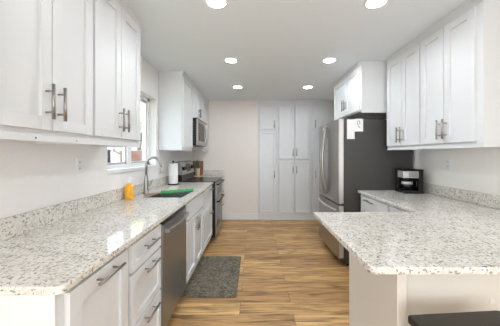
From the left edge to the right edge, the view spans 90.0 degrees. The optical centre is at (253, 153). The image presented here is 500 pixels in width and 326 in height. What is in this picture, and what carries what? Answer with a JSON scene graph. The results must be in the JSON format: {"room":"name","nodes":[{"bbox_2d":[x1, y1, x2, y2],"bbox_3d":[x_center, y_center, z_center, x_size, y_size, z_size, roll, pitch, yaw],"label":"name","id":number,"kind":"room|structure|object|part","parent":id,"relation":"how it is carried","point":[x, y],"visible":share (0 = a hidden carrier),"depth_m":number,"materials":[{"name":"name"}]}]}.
{"room":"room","nodes":[
{"label":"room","id":0,"kind":"room"},
{"bbox_2d":[0,55,192,218],"bbox_3d":[-1.350,0.124,-0.375,0.180,2.440,11.250,0,0,0],"label":"wall","id":1,"kind":"structure","parent":0,"point":[33,176],"depth_m":1.68,"materials":[{"name":"paint"}]},
{"bbox_2d":[0,0,92,144],"bbox_3d":[-1.072,-0.575,1.153,0.366,1.040,0.603,0,0,0],"label":"upper cabinet","id":2,"kind":"object","parent":1,"relation":"attached to","point":[46,46],"visible":1,"depth_m":1.12,"materials":[{"name":"white paint"}]},
{"bbox_3d":[-0.940,-0.570,1.006,0.020,0.923,0.289,0,0,0],"label":"door","id":3,"kind":"part","parent":2,"relation":"part of","materials":[{"name":"white paint"}]},
{"bbox_3d":[-0.946,-0.070,1.153,0.007,0.031,0.603,0,0,0],"label":"light rail","id":4,"kind":"part","parent":2,"relation":"part of","materials":[{"name":"white paint"}]},
{"bbox_3d":[-0.910,-0.234,1.118,0.042,0.158,0.014,0,0,0],"label":"handle","id":5,"kind":"part","parent":2,"relation":"part of","materials":[{"name":"silver metal"}]},
{"bbox_3d":[-0.910,-0.234,1.187,0.042,0.158,0.014,0,0,0],"label":"handle","id":6,"kind":"part","parent":2,"relation":"part of","materials":[{"name":"silver metal"}]},
{"bbox_3d":[-0.940,-0.570,1.301,0.020,0.923,0.290,0,0,0],"label":"door","id":7,"kind":"part","parent":2,"relation":"part of","materials":[{"name":"white paint"}]},
{"bbox_2d":[76,157,82,173],"bbox_3d":[-1.256,0.082,1.800,0.008,0.114,0.070,0,0,0],"label":"wall outlet","id":8,"kind":"object","parent":1,"relation":"attached to","point":[79,161],"visible":1,"depth_m":1.79,"materials":[{"name":"white plastic"}]},
{"bbox_2d":[0,176,168,240],"bbox_3d":[-1.250,0.376,2.323,0.017,0.107,3.030,0,0,0],"label":"backsplash","id":9,"kind":"structure","parent":1,"relation":"attached to","point":[12,226],"depth_m":1.60,"materials":[{"name":"stone"}]},
{"bbox_2d":[91,0,140,146],"bbox_3d":[-1.072,-0.575,1.757,0.366,1.040,0.600,0,0,0],"label":"upper cabinet","id":10,"kind":"object","parent":1,"relation":"attached to","point":[116,28],"visible":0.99,"depth_m":1.70,"materials":[{"name":"white paint"}]},
{"bbox_3d":[-0.940,-0.570,1.611,0.020,0.923,0.289,0,0,0],"label":"door","id":11,"kind":"part","parent":10,"relation":"part of","materials":[{"name":"white paint"}]},
{"bbox_3d":[-0.946,-0.070,1.757,0.007,0.031,0.600,0,0,0],"label":"light rail","id":12,"kind":"part","parent":10,"relation":"part of","materials":[{"name":"white paint"}]},
{"bbox_3d":[-0.910,-0.234,1.724,0.042,0.158,0.014,0,0,0],"label":"handle","id":13,"kind":"part","parent":10,"relation":"part of","materials":[{"name":"silver metal"}]},
{"bbox_3d":[-0.910,-0.234,1.791,0.042,0.158,0.014,0,0,0],"label":"handle","id":14,"kind":"part","parent":10,"relation":"part of","materials":[{"name":"silver metal"}]},
{"bbox_3d":[-0.938,-1.068,1.757,0.023,0.054,0.600,0,0,0],"label":"crown","id":15,"kind":"part","parent":10,"relation":"part of","materials":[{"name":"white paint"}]},
{"bbox_3d":[-0.940,-0.570,1.905,0.020,0.923,0.289,0,0,0],"label":"door","id":16,"kind":"part","parent":10,"relation":"part of","materials":[{"name":"white paint"}]},
{"bbox_2d":[107,95,156,173],"bbox_3d":[-1.323,-0.266,2.683,0.163,0.880,1.065,0,0,0],"label":"window","id":17,"kind":"structure","parent":1,"relation":"in","point":[126,165],"depth_m":2.87,"materials":[{"name":"white paint"}]},
{"bbox_3d":[-1.377,-0.279,2.683,0.033,0.765,0.975,0,0,0],"label":"sash","id":18,"kind":"part","parent":17,"relation":"part of","materials":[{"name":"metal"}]},
{"bbox_3d":[-1.294,0.157,2.683,0.103,0.034,1.065,0,0,0],"label":"sill","id":19,"kind":"part","parent":17,"relation":"part of","materials":[{"name":"white paint"}]},
{"bbox_2d":[159,71,192,150],"bbox_3d":[-1.091,-0.573,3.551,0.329,1.045,0.522,0,0,0],"label":"upper cabinet","id":20,"kind":"object","parent":1,"relation":"attached to","point":[175,87],"visible":1,"depth_m":3.29,"materials":[{"name":"white paint"}]},
{"bbox_3d":[-0.940,-0.561,3.560,0.020,0.940,0.480,0,0,0],"label":"door","id":21,"kind":"part","parent":20,"relation":"part of","materials":[{"name":"white paint"}]},
{"bbox_3d":[-0.938,-1.068,3.551,0.023,0.054,0.522,0,0,0],"label":"crown","id":22,"kind":"part","parent":20,"relation":"part of","materials":[{"name":"white paint"}]},
{"bbox_2d":[192,83,202,120],"bbox_3d":[-1.072,-0.826,4.194,0.366,0.539,0.761,0,0,0],"label":"upper cabinet","id":23,"kind":"object","parent":1,"relation":"attached to","point":[197,94],"visible":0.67,"depth_m":4.13,"materials":[{"name":"white paint"}]},
{"bbox_3d":[-0.940,-0.801,4.007,0.020,0.460,0.366,0,0,0],"label":"door","id":24,"kind":"part","parent":23,"relation":"part of","materials":[{"name":"white paint"}]},
{"bbox_3d":[-0.938,-1.068,4.194,0.023,0.054,0.761,0,0,0],"label":"crown","id":25,"kind":"part","parent":23,"relation":"part of","materials":[{"name":"white paint"}]},
{"bbox_2d":[193,118,206,146],"bbox_3d":[-1.034,-0.342,4.194,0.448,0.422,0.757,0,0,0],"label":"microwave","id":26,"kind":"object","parent":23,"relation":"attached to","point":[199,127],"visible":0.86,"depth_m":3.92,"materials":[{"name":"silver metal"}]},
{"bbox_3d":[-0.870,-0.339,4.088,0.029,0.395,0.543,0,0,0],"label":"door","id":27,"kind":"part","parent":26,"relation":"part of","materials":[{"name":"silver metal"}]},
{"bbox_3d":[-0.940,-0.801,4.380,0.020,0.460,0.370,0,0,0],"label":"door","id":28,"kind":"part","parent":23,"relation":"part of","materials":[{"name":"white paint"}]},
{"bbox_2d":[192,94,208,151],"bbox_3d":[-1.072,-0.573,4.853,0.366,1.045,0.551,0,0,0],"label":"upper cabinet","id":29,"kind":"object","parent":1,"relation":"attached to","point":[205,100],"visible":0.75,"depth_m":4.89,"materials":[{"name":"white paint"}]},
{"bbox_3d":[-0.940,-0.561,4.853,0.020,0.940,0.525,0,0,0],"label":"door","id":30,"kind":"part","parent":29,"relation":"part of","materials":[{"name":"white paint"}]},
{"bbox_2d":[166,220,348,325],"bbox_3d":[0.330,1.394,-0.435,3.580,0.100,11.530,0,0,0],"label":"floor","id":31,"kind":"structure","parent":0,"point":[289,276],"depth_m":2.66,"materials":[{"name":"brown wood"}]},
{"bbox_2d":[0,249,127,325],"bbox_3d":[-0.924,0.902,1.046,0.661,0.884,0.448,0,0,0],"label":"base cabinet","id":32,"kind":"object","parent":31,"relation":"on","point":[101,298],"visible":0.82,"depth_m":0.93,"materials":[{"name":"white paint"}]},
{"bbox_3d":[-0.955,0.902,0.829,0.600,0.884,0.013,0,0,0],"label":"panel","id":33,"kind":"part","parent":32,"relation":"part of","materials":[{"name":"white paint"}]},
{"bbox_3d":[-0.645,0.854,1.062,0.020,0.750,0.400,0,0,0],"label":"door","id":34,"kind":"part","parent":32,"relation":"part of","materials":[{"name":"white paint"}]},
{"bbox_3d":[-0.615,0.509,1.070,0.042,0.014,0.190,0,0,0],"label":"handle","id":35,"kind":"part","parent":32,"relation":"part of","materials":[{"name":"silver metal"}]},
{"bbox_2d":[126,224,160,325],"bbox_3d":[-0.924,0.902,1.497,0.661,0.884,0.450,0,0,0],"label":"base cabinet","id":36,"kind":"object","parent":31,"relation":"on","point":[144,255],"visible":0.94,"depth_m":1.47,"materials":[{"name":"white paint"}]},
{"bbox_3d":[-0.645,0.551,1.508,0.020,0.145,0.407,0,0,0],"label":"drawer","id":37,"kind":"part","parent":36,"relation":"part of","materials":[{"name":"white paint"}]},
{"bbox_3d":[-0.645,1.078,1.508,0.020,0.302,0.407,0,0,0],"label":"drawer","id":38,"kind":"part","parent":36,"relation":"part of","materials":[{"name":"white paint"}]},
{"bbox_3d":[-0.615,0.954,1.510,0.042,0.014,0.180,0,0,0],"label":"handle","id":39,"kind":"part","parent":36,"relation":"part of","materials":[{"name":"silver metal"}]},
{"bbox_3d":[-0.615,0.669,1.510,0.042,0.014,0.180,0,0,0],"label":"handle","id":40,"kind":"part","parent":36,"relation":"part of","materials":[{"name":"silver metal"}]},
{"bbox_3d":[-0.615,0.534,1.510,0.042,0.014,0.180,0,0,0],"label":"handle","id":41,"kind":"part","parent":36,"relation":"part of","materials":[{"name":"silver metal"}]},
{"bbox_2d":[159,205,188,325],"bbox_3d":[-0.903,0.908,2.030,0.654,0.872,0.606,0,0,0],"label":"dishwasher","id":42,"kind":"object","parent":31,"relation":"on","point":[173,228],"visible":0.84,"depth_m":1.94,"materials":[{"name":"silver metal"}]},
{"bbox_3d":[-0.606,0.544,2.030,0.059,0.030,0.526,0,0,0],"label":"handle","id":43,"kind":"part","parent":42,"relation":"part of","materials":[{"name":"silver metal"}]},
{"bbox_2d":[185,192,202,284],"bbox_3d":[-0.925,0.902,2.736,0.661,0.884,0.797,0,0,0],"label":"base cabinet","id":44,"kind":"object","parent":31,"relation":"on","point":[194,220],"visible":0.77,"depth_m":2.67,"materials":[{"name":"white paint"}]},
{"bbox_2d":[0,176,213,294],"bbox_3d":[-0.940,0.390,2.323,0.639,0.136,3.030,0,0,0],"label":"countertop","id":45,"kind":"structure","parent":44,"relation":"on","point":[50,250],"depth_m":1.30,"materials":[{"name":"stone"}]},
{"bbox_2d":[124,177,133,199],"bbox_3d":[-1.188,0.326,2.380,0.080,0.208,0.080,0,0,-32],"label":"soap bottle","id":46,"kind":"object","parent":45,"relation":"on","point":[129,188],"visible":1,"depth_m":2.35,"materials":[{"name":"orange plastic"}]},
{"bbox_2d":[143,156,163,193],"bbox_3d":[-1.096,0.227,2.730,0.227,0.404,0.064,0,0,0],"label":"faucet","id":47,"kind":"object","parent":45,"relation":"on","point":[146,185],"visible":0.96,"depth_m":2.72,"materials":[{"name":"silver metal"}]},
{"bbox_2d":[143,188,192,194],"bbox_3d":[-0.907,0.409,2.698,0.522,0.038,0.067,0,0,-32],"label":"drying mat","id":48,"kind":"object","parent":45,"relation":"on","point":[190,189],"visible":1,"depth_m":2.69,"materials":[{"name":"green plastic"}]},
{"bbox_2d":[148,192,189,197],"bbox_3d":[-0.915,0.559,2.730,0.410,0.202,0.530,0,0,0],"label":"sink","id":49,"kind":"object","parent":45,"relation":"in","point":[174,195],"visible":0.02,"depth_m":2.99,"materials":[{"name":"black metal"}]},
{"bbox_2d":[168,161,177,184],"bbox_3d":[-1.140,0.263,3.530,0.148,0.334,0.148,0,0,0],"label":"paper towel holder","id":50,"kind":"object","parent":45,"relation":"on","point":[173,167],"visible":0.99,"depth_m":3.48,"materials":[{"name":"white paper"}]},
{"bbox_3d":[-0.645,0.944,2.542,0.020,0.570,0.383,0,0,0],"label":"door","id":51,"kind":"part","parent":44,"relation":"part of","materials":[{"name":"white paint"}]},
{"bbox_3d":[-0.645,0.561,2.736,0.020,0.165,0.772,0,0,0],"label":"drawer","id":52,"kind":"part","parent":44,"relation":"part of","materials":[{"name":"white paint"}]},
{"bbox_3d":[-0.645,0.944,2.930,0.020,0.570,0.383,0,0,0],"label":"door","id":53,"kind":"part","parent":44,"relation":"part of","materials":[{"name":"white paint"}]},
{"bbox_2d":[174,160,224,239],"bbox_3d":[-0.883,0.732,4.220,0.694,1.225,0.755,0,0,0],"label":"range","id":54,"kind":"object","parent":31,"relation":"on","point":[185,168],"visible":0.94,"depth_m":3.99,"materials":[{"name":"silver metal"}]},
{"bbox_3d":[-1.163,0.222,4.220,0.134,0.205,0.755,0,0,0],"label":"control panel","id":55,"kind":"part","parent":54,"relation":"part of","materials":[{"name":"silver metal"}]},
{"bbox_2d":[182,177,221,182],"bbox_3d":[-0.867,0.431,4.220,0.546,0.016,0.755,0,0,0],"label":"cooktop","id":56,"kind":"object","parent":54,"relation":"in","point":[189,179],"depth_m":4.15,"materials":[{"name":"black glass"}]},
{"bbox_3d":[-0.591,0.964,4.220,0.013,0.500,0.743,0,0,0],"label":"oven door","id":57,"kind":"part","parent":54,"relation":"part of","materials":[{"name":"silver metal"}]},
{"bbox_3d":[-0.591,0.577,4.220,0.013,0.255,0.743,0,0,0],"label":"oven door","id":58,"kind":"part","parent":54,"relation":"part of","materials":[{"name":"silver metal"}]},
{"bbox_2d":[202,185,213,250],"bbox_3d":[-0.924,0.902,3.479,0.661,0.884,0.685,0,0,0],"label":"base cabinet","id":59,"kind":"object","parent":31,"relation":"on","point":[207,194],"visible":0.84,"depth_m":3.46,"materials":[{"name":"white paint"}]},
{"bbox_3d":[-0.645,0.637,3.482,0.020,0.317,0.655,0,0,0],"label":"drawer","id":60,"kind":"part","parent":59,"relation":"part of","materials":[{"name":"white paint"}]},
{"bbox_3d":[-0.645,1.020,3.482,0.020,0.418,0.655,0,0,0],"label":"drawer","id":61,"kind":"part","parent":59,"relation":"part of","materials":[{"name":"white paint"}]},
{"bbox_2d":[182,256,240,297],"bbox_3d":[-0.422,1.339,2.800,0.515,0.010,0.930,0,0,0],"label":"kitchen mat","id":62,"kind":"object","parent":31,"relation":"on","point":[213,276],"visible":0.98,"depth_m":2.68,"materials":[{"name":"grey fabric"}]},
{"bbox_2d":[221,177,223,214],"bbox_3d":[-0.924,0.902,4.865,0.661,0.884,0.520,0,0,0],"label":"base cabinet","id":63,"kind":"object","parent":31,"relation":"on","point":[222,177],"visible":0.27,"depth_m":5.04,"materials":[{"name":"white paint"}]},
{"bbox_2d":[194,170,223,176],"bbox_3d":[-0.940,0.394,4.864,0.639,0.129,0.529,0,0,0],"label":"countertop","id":64,"kind":"structure","parent":63,"relation":"on","point":[206,173],"depth_m":5.11,"materials":[{"name":"stone"}]},
{"bbox_2d":[192,161,202,174],"bbox_3d":[-1.141,0.284,5.068,0.222,0.288,0.065,0,0,0],"label":"cutting board","id":65,"kind":"object","parent":64,"relation":"on","point":[194,162],"visible":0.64,"depth_m":5.06,"materials":[{"name":"brown wood"}]},
{"bbox_2d":[195,160,199,175],"bbox_3d":[-1.102,0.274,4.880,0.092,0.310,0.088,0,0,0],"label":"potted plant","id":66,"kind":"object","parent":64,"relation":"on","point":[197,164],"visible":0.94,"depth_m":4.86,"materials":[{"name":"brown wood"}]},
{"bbox_2d":[258,100,332,219],"bbox_3d":[0.843,0.124,5.083,1.515,2.439,0.092,0,0,0],"label":"pantry cabinet","id":67,"kind":"object","parent":31,"relation":"on","point":[288,130],"visible":0.93,"depth_m":5.10,"materials":[{"name":"white paint"}]},
{"bbox_3d":[0.279,0.370,5.089,0.341,1.677,0.022,0,0,0],"label":"door","id":68,"kind":"part","parent":67,"relation":"part of","materials":[{"name":"white paint"}]},
{"bbox_3d":[0.279,-0.757,5.089,0.341,0.527,0.022,0,0,0],"label":"door","id":69,"kind":"part","parent":67,"relation":"part of","materials":[{"name":"white paint"}]},
{"bbox_3d":[0.661,0.669,5.089,0.311,1.080,0.022,0,0,0],"label":"door","id":70,"kind":"part","parent":67,"relation":"part of","materials":[{"name":"white paint"}]},
{"bbox_3d":[0.661,-0.459,5.089,0.311,1.125,0.022,0,0,0],"label":"door","id":71,"kind":"part","parent":67,"relation":"part of","materials":[{"name":"white paint"}]},
{"bbox_3d":[0.843,-1.073,5.088,1.515,0.044,0.023,0,0,0],"label":"crown","id":72,"kind":"part","parent":67,"relation":"part of","materials":[{"name":"white paint"}]},
{"bbox_3d":[0.988,0.669,5.089,0.308,1.080,0.022,0,0,0],"label":"door","id":73,"kind":"part","parent":67,"relation":"part of","materials":[{"name":"white paint"}]},
{"bbox_3d":[0.988,-0.459,5.089,0.308,1.125,0.022,0,0,0],"label":"door","id":74,"kind":"part","parent":67,"relation":"part of","materials":[{"name":"white paint"}]},
{"bbox_3d":[1.370,0.370,5.089,0.341,1.677,0.022,0,0,0],"label":"door","id":75,"kind":"part","parent":67,"relation":"part of","materials":[{"name":"white paint"}]},
{"bbox_3d":[1.370,-0.757,5.089,0.341,0.527,0.022,0,0,0],"label":"door","id":76,"kind":"part","parent":67,"relation":"part of","materials":[{"name":"white paint"}]},
{"bbox_2d":[318,118,411,264],"bbox_3d":[1.399,0.456,3.428,0.981,1.777,0.888,0,0,0],"label":"refrigerator","id":77,"kind":"object","parent":31,"relation":"on","point":[364,162],"visible":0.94,"depth_m":2.98,"materials":[{"name":"grey metal"}]},
{"bbox_3d":[0.957,0.089,3.474,0.096,0.915,0.032,0,0,0],"label":"handle","id":78,"kind":"part","parent":77,"relation":"part of","materials":[{"name":"silver metal"}]},
{"bbox_3d":[1.033,0.089,3.653,0.072,1.020,0.438,0,0,0],"label":"door","id":79,"kind":"part","parent":77,"relation":"part of","materials":[{"name":"silver metal"}]},
{"bbox_3d":[0.957,0.089,3.384,0.096,0.915,0.032,0,0,0],"label":"handle","id":80,"kind":"part","parent":77,"relation":"part of","materials":[{"name":"silver metal"}]},
{"bbox_3d":[0.975,0.679,3.429,0.064,0.023,0.777,0,0,0],"label":"handle","id":81,"kind":"part","parent":77,"relation":"part of","materials":[{"name":"metal"}]},
{"bbox_3d":[1.033,0.935,3.429,0.072,0.638,0.887,0,0,0],"label":"drawer","id":82,"kind":"part","parent":77,"relation":"part of","materials":[{"name":"silver metal"}]},
{"bbox_3d":[1.033,0.089,3.204,0.072,1.020,0.438,0,0,0],"label":"door","id":83,"kind":"part","parent":77,"relation":"part of","materials":[{"name":"silver metal"}]},
{"bbox_3d":[1.043,0.934,2.986,0.052,0.620,0.004,0,0,0],"label":"edge trim","id":84,"kind":"part","parent":77,"relation":"part of","materials":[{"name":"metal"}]},
{"bbox_3d":[1.043,0.089,2.986,0.052,1.010,0.004,0,0,0],"label":"edge trim","id":85,"kind":"part","parent":77,"relation":"part of","materials":[{"name":"metal"}]},
{"bbox_2d":[347,119,354,138],"bbox_3d":[1.156,-0.295,2.983,0.091,0.233,0.002,0,0,0],"label":"paper sheet","id":86,"kind":"object","parent":77,"relation":"attached to","point":[350,122],"visible":1,"depth_m":2.98,"materials":[{"name":"white paper"}]},
{"bbox_2d":[355,119,362,130],"bbox_3d":[1.252,-0.344,2.982,0.099,0.152,0.006,0,0,0],"label":"paper sheet","id":87,"kind":"object","parent":77,"relation":"attached to","point":[358,122],"visible":1,"depth_m":2.98,"materials":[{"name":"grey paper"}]},
{"bbox_2d":[361,194,390,211],"bbox_3d":[1.556,0.902,2.627,0.711,0.884,0.655,0,0,0],"label":"base cabinet","id":88,"kind":"object","parent":31,"relation":"on","point":[368,204],"visible":0.09,"depth_m":2.62,"materials":[{"name":"white paint"}]},
{"bbox_2d":[390,205,408,211],"bbox_3d":[1.557,0.902,2.071,0.711,0.884,0.453,0,0,0],"label":"base cabinet","id":89,"kind":"object","parent":31,"relation":"on","point":[392,208],"visible":0.02,"depth_m":2.20,"materials":[{"name":"white paint"}]},
{"bbox_3d":[1.252,0.551,2.092,0.020,0.145,0.385,0,0,0],"label":"drawer","id":90,"kind":"part","parent":89,"relation":"part of","materials":[{"name":"white paint"}]},
{"bbox_2d":[349,252,499,325],"bbox_3d":[1.308,0.902,1.549,1.215,0.884,0.654,0,0,0],"label":"base cabinet","id":91,"kind":"object","parent":31,"relation":"on","point":[374,299],"visible":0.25,"depth_m":1.27,"materials":[{"name":"beige paint"}]},
{"bbox_3d":[0.710,0.902,1.531,0.020,0.884,0.618,0,0,0],"label":"panel","id":92,"kind":"part","parent":91,"relation":"part of","materials":[{"name":"beige paint"}]},
{"bbox_2d":[314,183,499,273],"bbox_3d":[1.181,0.392,1.956,1.477,0.132,2.018,0,0,0],"label":"countertop","id":93,"kind":"structure","parent":91,"relation":"on","point":[444,230],"depth_m":1.35,"materials":[{"name":"stone"}]},
{"bbox_2d":[396,169,423,193],"bbox_3d":[1.734,0.298,2.793,0.210,0.261,0.194,0,0,6],"label":"coffee maker","id":94,"kind":"object","parent":93,"relation":"on","point":[408,181],"visible":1,"depth_m":2.72,"materials":[{"name":"black plastic"}]},
{"bbox_3d":[1.734,0.176,2.794,0.210,0.017,0.192,0,0,6],"label":"lid","id":95,"kind":"part","parent":94,"relation":"part of","materials":[{"name":"black plastic"}]},
{"bbox_2d":[408,310,499,325],"bbox_3d":[0.912,1.028,0.948,0.446,0.632,0.361,0,0,-5],"label":"counter stool","id":96,"kind":"object","parent":31,"relation":"on","point":[477,318],"visible":1,"depth_m":1.07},
{"bbox_2d":[193,101,333,212],"bbox_3d":[0.330,0.124,5.190,3.180,2.440,0.120,0,0,0],"label":"wall","id":97,"kind":"structure","parent":0,"point":[233,125],"depth_m":5.13,"materials":[{"name":"beige paint"}]},
{"bbox_2d":[203,170,223,174],"bbox_3d":[-0.930,0.379,5.120,0.620,0.100,0.018,0,0,0],"label":"backsplash","id":98,"kind":"structure","parent":97,"relation":"attached to","point":[205,172],"depth_m":5.11,"materials":[{"name":"stone"}]},
{"bbox_2d":[222,213,257,219],"bbox_3d":[-0.286,1.279,5.122,0.737,0.130,0.016,0,0,0],"label":"baseboard","id":99,"kind":"structure","parent":97,"relation":"attached to","point":[226,216],"depth_m":5.11,"materials":[{"name":"white paint"}]},
{"bbox_2d":[124,0,467,100],"bbox_3d":[0.330,-1.146,-0.435,3.580,0.100,11.530,0,0,0],"label":"ceiling","id":100,"kind":"structure","parent":0,"point":[280,47],"depth_m":2.39,"materials":[{"name":"paint"}]},
{"bbox_2d":[204,0,227,8],"bbox_3d":[-0.270,-1.091,1.800,0.170,0.008,0.170,0,0,0],"label":"recessed light","id":101,"kind":"object","parent":100,"relation":"in","point":[215,4],"visible":1,"depth_m":1.81,"materials":[{"name":"white plastic"}]},
{"bbox_2d":[224,57,237,62],"bbox_3d":[-0.270,-1.091,2.920,0.170,0.008,0.170,0,0,0],"label":"recessed light","id":102,"kind":"object","parent":100,"relation":"in","point":[230,59],"visible":1,"depth_m":2.92,"materials":[{"name":"white plastic"}]},
{"bbox_2d":[322,57,336,62],"bbox_3d":[0.880,-1.091,2.920,0.170,0.008,0.170,0,0,0],"label":"recessed light","id":103,"kind":"object","parent":100,"relation":"in","point":[331,59],"visible":1,"depth_m":2.92,"materials":[{"name":"white plastic"}]},
{"bbox_2d":[363,0,388,8],"bbox_3d":[0.880,-1.091,1.800,0.170,0.008,0.170,0,0,0],"label":"recessed light","id":104,"kind":"object","parent":100,"relation":"in","point":[368,4],"visible":1,"depth_m":1.81,"materials":[{"name":"white plastic"}]},
{"bbox_2d":[385,119,499,195],"bbox_3d":[1.995,0.124,-0.375,0.150,2.440,11.250,0,0,0],"label":"wall","id":105,"kind":"structure","parent":0,"point":[472,169],"depth_m":2.29,"materials":[{"name":"paint"}]},
{"bbox_2d":[334,61,386,119],"bbox_3d":[1.559,-0.790,3.410,0.716,0.609,0.950,0,0,0],"label":"upper cabinet","id":106,"kind":"object","parent":105,"relation":"attached to","point":[361,92],"visible":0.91,"depth_m":2.96,"materials":[{"name":"white paint"}]},
{"bbox_3d":[1.252,-0.775,3.643,0.020,0.511,0.465,0,0,0],"label":"door","id":107,"kind":"part","parent":106,"relation":"part of","materials":[{"name":"white paint"}]},
{"bbox_3d":[1.250,-1.068,3.410,0.023,0.054,0.950,0,0,0],"label":"crown","id":108,"kind":"part","parent":106,"relation":"part of","materials":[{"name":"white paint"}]},
{"bbox_3d":[1.252,-0.775,3.180,0.020,0.511,0.450,0,0,0],"label":"door","id":109,"kind":"part","parent":106,"relation":"part of","materials":[{"name":"white paint"}]},
{"bbox_2d":[386,36,421,149],"bbox_3d":[1.704,-0.570,2.607,0.423,1.050,0.586,0,0,0],"label":"upper cabinet","id":110,"kind":"object","parent":105,"relation":"attached to","point":[403,67],"visible":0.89,"depth_m":2.55,"materials":[{"name":"white paint"}]},
{"bbox_3d":[1.543,-0.559,2.748,0.020,0.943,0.281,0,0,0],"label":"door","id":111,"kind":"part","parent":110,"relation":"part of","materials":[{"name":"white paint"}]},
{"bbox_3d":[1.513,-0.199,2.636,0.042,0.158,0.014,0,0,0],"label":"handle","id":112,"kind":"part","parent":110,"relation":"part of","materials":[{"name":"silver metal"}]},
{"bbox_3d":[1.541,-1.068,2.607,0.023,0.054,0.586,0,0,0],"label":"crown","id":113,"kind":"part","parent":110,"relation":"part of","materials":[{"name":"white paint"}]},
{"bbox_3d":[1.549,-0.060,2.607,0.007,0.031,0.586,0,0,0],"label":"light rail","id":114,"kind":"part","parent":110,"relation":"part of","materials":[{"name":"white paint"}]},
{"bbox_3d":[1.543,-0.559,2.462,0.020,0.943,0.280,0,0,0],"label":"door","id":115,"kind":"part","parent":110,"relation":"part of","materials":[{"name":"white paint"}]},
{"bbox_2d":[445,158,450,169],"bbox_3d":[1.915,0.099,2.470,0.008,0.114,0.070,0,0,0],"label":"wall outlet","id":116,"kind":"object","parent":105,"relation":"attached to","point":[447,160],"visible":1,"depth_m":2.46,"materials":[{"name":"white plastic"}]},
{"bbox_2d":[420,0,499,148],"bbox_3d":[1.704,-0.570,2.001,0.423,1.050,0.622,0,0,0],"label":"upper cabinet","id":117,"kind":"object","parent":105,"relation":"attached to","point":[460,54],"visible":1,"depth_m":1.85,"materials":[{"name":"white paint"}]},
{"bbox_3d":[1.543,-0.559,2.165,0.020,0.943,0.278,0,0,0],"label":"door","id":118,"kind":"part","parent":117,"relation":"part of","materials":[{"name":"white paint"}]},
{"bbox_3d":[1.513,-0.199,2.055,0.042,0.158,0.014,0,0,0],"label":"handle","id":119,"kind":"part","parent":117,"relation":"part of","materials":[{"name":"silver metal"}]},
{"bbox_3d":[1.513,-0.199,1.992,0.042,0.158,0.014,0,0,0],"label":"handle","id":120,"kind":"part","parent":117,"relation":"part of","materials":[{"name":"silver metal"}]},
{"bbox_3d":[1.541,-1.068,2.001,0.023,0.054,0.622,0,0,0],"label":"crown","id":121,"kind":"part","parent":117,"relation":"part of","materials":[{"name":"white paint"}]},
{"bbox_3d":[1.549,-0.060,2.001,0.007,0.031,0.622,0,0,0],"label":"light rail","id":122,"kind":"part","parent":117,"relation":"part of","materials":[{"name":"white paint"}]},
{"bbox_3d":[1.543,-0.559,1.881,0.020,0.943,0.278,0,0,0],"label":"door","id":123,"kind":"part","parent":117,"relation":"part of","materials":[{"name":"white paint"}]},
{"bbox_2d":[423,183,499,208],"bbox_3d":[1.911,0.378,1.956,0.017,0.103,2.018,0,0,0],"label":"backsplash","id":124,"kind":"structure","parent":105,"relation":"attached to","point":[489,200],"depth_m":2.25,"materials":[{"name":"stone"}]},
{"label":"outside","id":125,"kind":"structure","parent":0,"visible":0},
{"bbox_3d":[-20.730,1.769,21.000,38.540,0.150,58.000,0,0,0],"label":"ground","id":126,"kind":"structure","parent":125,"visible":0},
{"bbox_2d":[107,123,141,162],"bbox_3d":[-10.100,-0.781,16.900,8.400,4.950,6.200,0,0,0],"label":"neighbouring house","id":127,"kind":"structure","parent":126,"relation":"on","point":[112,156],"depth_m":14.00,"materials":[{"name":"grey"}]},
{"bbox_3d":[-8.400,0.144,13.930,0.840,0.840,0.020,0,0,0],"label":"pane","id":128,"kind":"part","parent":127,"relation":"part of","materials":[{"name":"black glass"}]},
{"bbox_2d":[108,103,141,153],"bbox_3d":[-5.679,-0.439,12.353,2.822,4.276,2.596,0,0,24],"label":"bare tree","id":129,"kind":"object","parent":126,"relation":"on","point":[140,141],"visible":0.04,"depth_m":12.01,"materials":[{"name":"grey plant"}]},
{"bbox_2d":[120,151,141,161],"bbox_3d":[-2.018,0.774,10.030,6.665,1.840,0.060,0,0,0],"label":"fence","id":130,"kind":"object","parent":126,"relation":"on","point":[135,155],"visible":0.02,"depth_m":10.00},
{"bbox_2d":[140,107,141,122],"bbox_3d":[-2.500,0.269,7.600,1.200,2.850,2.800,0,0,0],"label":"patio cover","id":131,"kind":"object","parent":126,"relation":"on","point":[140,107],"depth_m":6.20,"materials":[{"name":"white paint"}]}
]}

